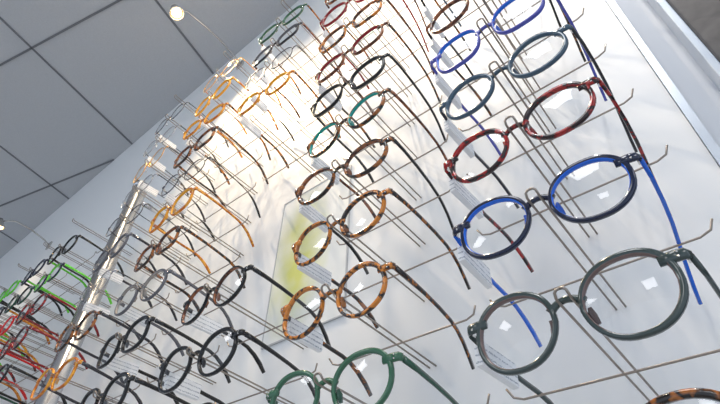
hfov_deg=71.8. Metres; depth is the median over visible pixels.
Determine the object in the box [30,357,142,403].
eyeglasses
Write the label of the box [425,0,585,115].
eyeglasses
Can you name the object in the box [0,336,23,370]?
eyeglasses
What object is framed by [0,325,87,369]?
eyeglasses
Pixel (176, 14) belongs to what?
spotlight
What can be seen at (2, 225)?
spotlight
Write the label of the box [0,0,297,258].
ceiling
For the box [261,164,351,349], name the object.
framed poster
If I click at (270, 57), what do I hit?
eyeglasses
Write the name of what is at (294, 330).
eyeglasses
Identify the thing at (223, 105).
eyeglasses
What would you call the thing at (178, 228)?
eyeglasses
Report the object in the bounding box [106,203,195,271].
eyeglasses
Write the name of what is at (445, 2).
eyeglasses
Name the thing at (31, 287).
eyeglasses
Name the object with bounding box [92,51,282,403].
display rack
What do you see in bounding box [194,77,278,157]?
eyeglasses
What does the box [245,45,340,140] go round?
eyeglasses
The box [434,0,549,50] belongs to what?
eyeglasses
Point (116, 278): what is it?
eyeglasses
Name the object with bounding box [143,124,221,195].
eyeglasses
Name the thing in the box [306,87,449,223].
eyeglasses
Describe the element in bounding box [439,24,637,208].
eyeglasses
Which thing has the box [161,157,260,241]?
eyeglasses
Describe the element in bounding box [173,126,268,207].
eyeglasses
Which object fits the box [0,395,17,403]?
eyeglasses
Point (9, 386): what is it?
eyeglasses
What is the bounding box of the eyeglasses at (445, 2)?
[443,0,461,26]
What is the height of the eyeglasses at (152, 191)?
0.052 m
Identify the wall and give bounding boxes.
[0,0,719,403]
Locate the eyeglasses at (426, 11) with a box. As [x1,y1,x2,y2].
[420,0,560,81]
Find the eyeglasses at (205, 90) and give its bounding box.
[204,57,281,134]
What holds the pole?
on the floor
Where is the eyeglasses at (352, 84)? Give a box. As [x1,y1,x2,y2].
[310,53,446,182]
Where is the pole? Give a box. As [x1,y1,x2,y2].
[34,180,170,403]
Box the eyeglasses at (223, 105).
[183,102,270,184]
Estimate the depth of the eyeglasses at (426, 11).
0.67 m
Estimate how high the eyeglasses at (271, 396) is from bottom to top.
0.055 m
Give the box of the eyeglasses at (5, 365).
[0,364,66,403]
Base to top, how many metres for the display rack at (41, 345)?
0.746 m
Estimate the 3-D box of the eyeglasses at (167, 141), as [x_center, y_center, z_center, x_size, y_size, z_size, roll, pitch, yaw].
[-0.422,-0.162,1.250,0.145,0.052,0.144,-31,-53,29]
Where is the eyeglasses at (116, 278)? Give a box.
[92,232,187,308]
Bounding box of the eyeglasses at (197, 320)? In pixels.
[181,264,330,373]
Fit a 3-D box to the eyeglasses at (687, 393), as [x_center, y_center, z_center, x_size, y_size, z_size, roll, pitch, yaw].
[0.167,0.161,0.272,0.143,0.055,0.142,-30,-51,29]
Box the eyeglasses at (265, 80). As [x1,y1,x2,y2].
[252,22,344,117]
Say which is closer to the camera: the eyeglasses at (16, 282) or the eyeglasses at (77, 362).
the eyeglasses at (77, 362)
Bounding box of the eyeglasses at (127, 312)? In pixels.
[114,268,233,355]
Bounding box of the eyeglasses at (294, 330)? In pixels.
[280,261,474,396]
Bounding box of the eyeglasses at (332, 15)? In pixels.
[325,0,425,63]
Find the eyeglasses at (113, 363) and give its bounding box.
[96,315,230,403]
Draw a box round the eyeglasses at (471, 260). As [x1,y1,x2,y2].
[452,152,702,347]
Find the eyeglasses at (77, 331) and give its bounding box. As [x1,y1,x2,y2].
[54,310,163,384]
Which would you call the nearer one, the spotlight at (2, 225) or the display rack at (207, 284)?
the display rack at (207, 284)
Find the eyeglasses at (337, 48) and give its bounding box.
[320,0,428,88]
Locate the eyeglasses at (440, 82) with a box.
[430,0,607,155]
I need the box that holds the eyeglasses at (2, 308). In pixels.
[0,306,49,356]
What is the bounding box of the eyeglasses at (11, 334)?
[0,302,32,343]
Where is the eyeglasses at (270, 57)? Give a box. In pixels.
[258,3,345,93]
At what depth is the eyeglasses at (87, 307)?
0.92 m
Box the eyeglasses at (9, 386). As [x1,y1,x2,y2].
[1,382,20,403]
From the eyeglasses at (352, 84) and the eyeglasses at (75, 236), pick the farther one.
the eyeglasses at (75, 236)
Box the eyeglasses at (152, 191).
[133,146,215,217]
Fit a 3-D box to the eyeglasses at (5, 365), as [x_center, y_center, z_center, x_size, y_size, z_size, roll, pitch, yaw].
[-0.687,0.395,1.022,0.142,0.060,0.141,-30,-51,29]
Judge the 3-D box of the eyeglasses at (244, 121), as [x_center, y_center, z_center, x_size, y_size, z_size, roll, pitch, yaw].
[-0.128,-0.146,0.900,0.146,0.054,0.143,-26,-50,27]
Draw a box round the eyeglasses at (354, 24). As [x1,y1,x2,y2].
[318,0,434,113]
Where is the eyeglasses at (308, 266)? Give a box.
[292,188,470,328]
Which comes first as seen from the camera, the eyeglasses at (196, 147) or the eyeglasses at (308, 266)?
the eyeglasses at (308, 266)
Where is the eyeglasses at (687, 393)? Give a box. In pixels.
[645,388,719,403]
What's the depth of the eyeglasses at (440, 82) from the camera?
0.53 m
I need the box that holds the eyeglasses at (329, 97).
[314,21,440,147]
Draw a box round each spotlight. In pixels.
[0,218,51,249]
[169,4,243,69]
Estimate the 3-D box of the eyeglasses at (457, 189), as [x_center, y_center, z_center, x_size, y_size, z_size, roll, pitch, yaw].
[0.171,-0.016,0.437,0.147,0.056,0.145,-30,-52,29]
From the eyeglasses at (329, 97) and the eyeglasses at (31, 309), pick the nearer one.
the eyeglasses at (329, 97)
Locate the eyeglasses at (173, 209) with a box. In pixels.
[149,187,254,273]
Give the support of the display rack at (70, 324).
attached to the wall
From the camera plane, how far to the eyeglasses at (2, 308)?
1.32 m
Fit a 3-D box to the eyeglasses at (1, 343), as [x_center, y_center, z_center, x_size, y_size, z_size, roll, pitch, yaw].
[-0.926,0.406,1.286,0.144,0.055,0.142,-28,-49,30]
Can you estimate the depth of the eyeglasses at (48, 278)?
1.15 m
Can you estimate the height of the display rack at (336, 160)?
0.989 m
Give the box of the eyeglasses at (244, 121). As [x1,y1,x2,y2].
[237,70,340,168]
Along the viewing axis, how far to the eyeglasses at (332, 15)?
0.93 m
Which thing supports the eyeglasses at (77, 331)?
attached to the display rack at (70, 324)
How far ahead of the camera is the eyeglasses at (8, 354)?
1.14 m
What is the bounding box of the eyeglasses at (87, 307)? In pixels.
[76,270,177,339]
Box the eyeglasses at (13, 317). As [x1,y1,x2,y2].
[0,315,60,367]
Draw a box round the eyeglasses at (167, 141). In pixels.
[155,102,228,171]
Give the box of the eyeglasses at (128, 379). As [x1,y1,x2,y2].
[80,372,189,403]
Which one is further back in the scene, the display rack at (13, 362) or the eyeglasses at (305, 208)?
the display rack at (13, 362)
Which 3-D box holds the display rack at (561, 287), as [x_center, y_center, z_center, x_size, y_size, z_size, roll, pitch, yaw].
[0.176,-0.098,0.537,0.143,0.908,0.141,8,-43,-8]
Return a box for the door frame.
[614,0,719,147]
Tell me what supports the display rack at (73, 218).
attached to the wall
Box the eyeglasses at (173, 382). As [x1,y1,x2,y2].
[158,327,319,403]
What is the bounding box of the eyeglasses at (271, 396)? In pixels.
[266,347,458,403]
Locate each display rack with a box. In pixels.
[0,242,95,401]
[0,263,72,401]
[0,286,49,382]
[0,307,27,371]
[2,218,131,403]
[48,94,229,403]
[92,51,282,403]
[186,0,344,403]
[313,0,489,403]
[436,0,719,400]
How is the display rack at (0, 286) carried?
attached to the wall
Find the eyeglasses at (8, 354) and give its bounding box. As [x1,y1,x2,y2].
[0,349,46,399]
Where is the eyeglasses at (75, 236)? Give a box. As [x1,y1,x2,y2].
[47,235,124,282]
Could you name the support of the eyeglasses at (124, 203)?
attached to the display rack at (70, 324)
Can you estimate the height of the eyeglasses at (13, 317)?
0.054 m
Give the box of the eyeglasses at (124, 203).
[121,173,205,240]
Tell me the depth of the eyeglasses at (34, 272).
1.28 m
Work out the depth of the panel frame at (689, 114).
0.52 m
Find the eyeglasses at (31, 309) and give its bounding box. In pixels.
[15,293,99,336]
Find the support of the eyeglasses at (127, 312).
on the display rack at (197, 223)
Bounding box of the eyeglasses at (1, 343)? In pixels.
[0,342,36,382]
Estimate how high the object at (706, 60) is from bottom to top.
2.799 m
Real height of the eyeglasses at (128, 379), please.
0.056 m
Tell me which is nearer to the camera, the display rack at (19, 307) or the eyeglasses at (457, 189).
the eyeglasses at (457, 189)
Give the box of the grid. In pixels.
[0,0,213,242]
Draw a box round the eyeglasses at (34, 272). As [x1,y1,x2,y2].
[21,259,86,312]
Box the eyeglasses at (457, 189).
[443,76,671,272]
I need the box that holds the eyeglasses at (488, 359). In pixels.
[467,247,719,403]
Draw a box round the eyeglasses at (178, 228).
[134,225,245,311]
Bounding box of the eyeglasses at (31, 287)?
[4,285,73,334]
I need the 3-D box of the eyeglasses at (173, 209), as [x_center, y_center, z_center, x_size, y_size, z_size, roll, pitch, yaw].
[-0.279,0.052,0.883,0.143,0.055,0.141,-31,-52,29]
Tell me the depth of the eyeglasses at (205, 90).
1.12 m
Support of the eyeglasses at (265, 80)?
attached to the display rack at (207, 284)
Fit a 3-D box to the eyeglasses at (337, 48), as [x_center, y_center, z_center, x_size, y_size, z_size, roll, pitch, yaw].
[0.025,-0.291,0.863,0.146,0.056,0.144,-27,-49,26]
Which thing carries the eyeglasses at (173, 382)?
attached to the display rack at (207, 284)
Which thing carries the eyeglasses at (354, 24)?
attached to the display rack at (336, 160)
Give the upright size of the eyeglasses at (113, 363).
0.056 m
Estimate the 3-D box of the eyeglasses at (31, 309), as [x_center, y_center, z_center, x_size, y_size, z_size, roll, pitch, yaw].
[-0.686,0.276,1.136,0.144,0.055,0.143,-28,-50,27]
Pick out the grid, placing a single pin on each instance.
(31, 47)
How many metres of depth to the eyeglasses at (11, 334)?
1.46 m
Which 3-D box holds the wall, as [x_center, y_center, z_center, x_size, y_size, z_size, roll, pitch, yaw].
[-1.314,0.963,1.375,4.248,2.799,0.012,-29,-50,29]
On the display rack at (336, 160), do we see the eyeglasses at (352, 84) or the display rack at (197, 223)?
the eyeglasses at (352, 84)
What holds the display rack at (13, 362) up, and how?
attached to the wall
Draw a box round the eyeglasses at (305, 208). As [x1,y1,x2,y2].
[295,136,453,274]
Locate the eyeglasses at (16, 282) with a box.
[0,280,62,324]
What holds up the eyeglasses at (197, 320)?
on the display rack at (207, 284)
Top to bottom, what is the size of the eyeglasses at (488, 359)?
0.056 m
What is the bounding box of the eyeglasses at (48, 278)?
[33,262,111,307]
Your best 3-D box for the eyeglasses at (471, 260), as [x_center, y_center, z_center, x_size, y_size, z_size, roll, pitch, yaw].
[0.166,0.044,0.384,0.144,0.056,0.142,-26,-50,28]

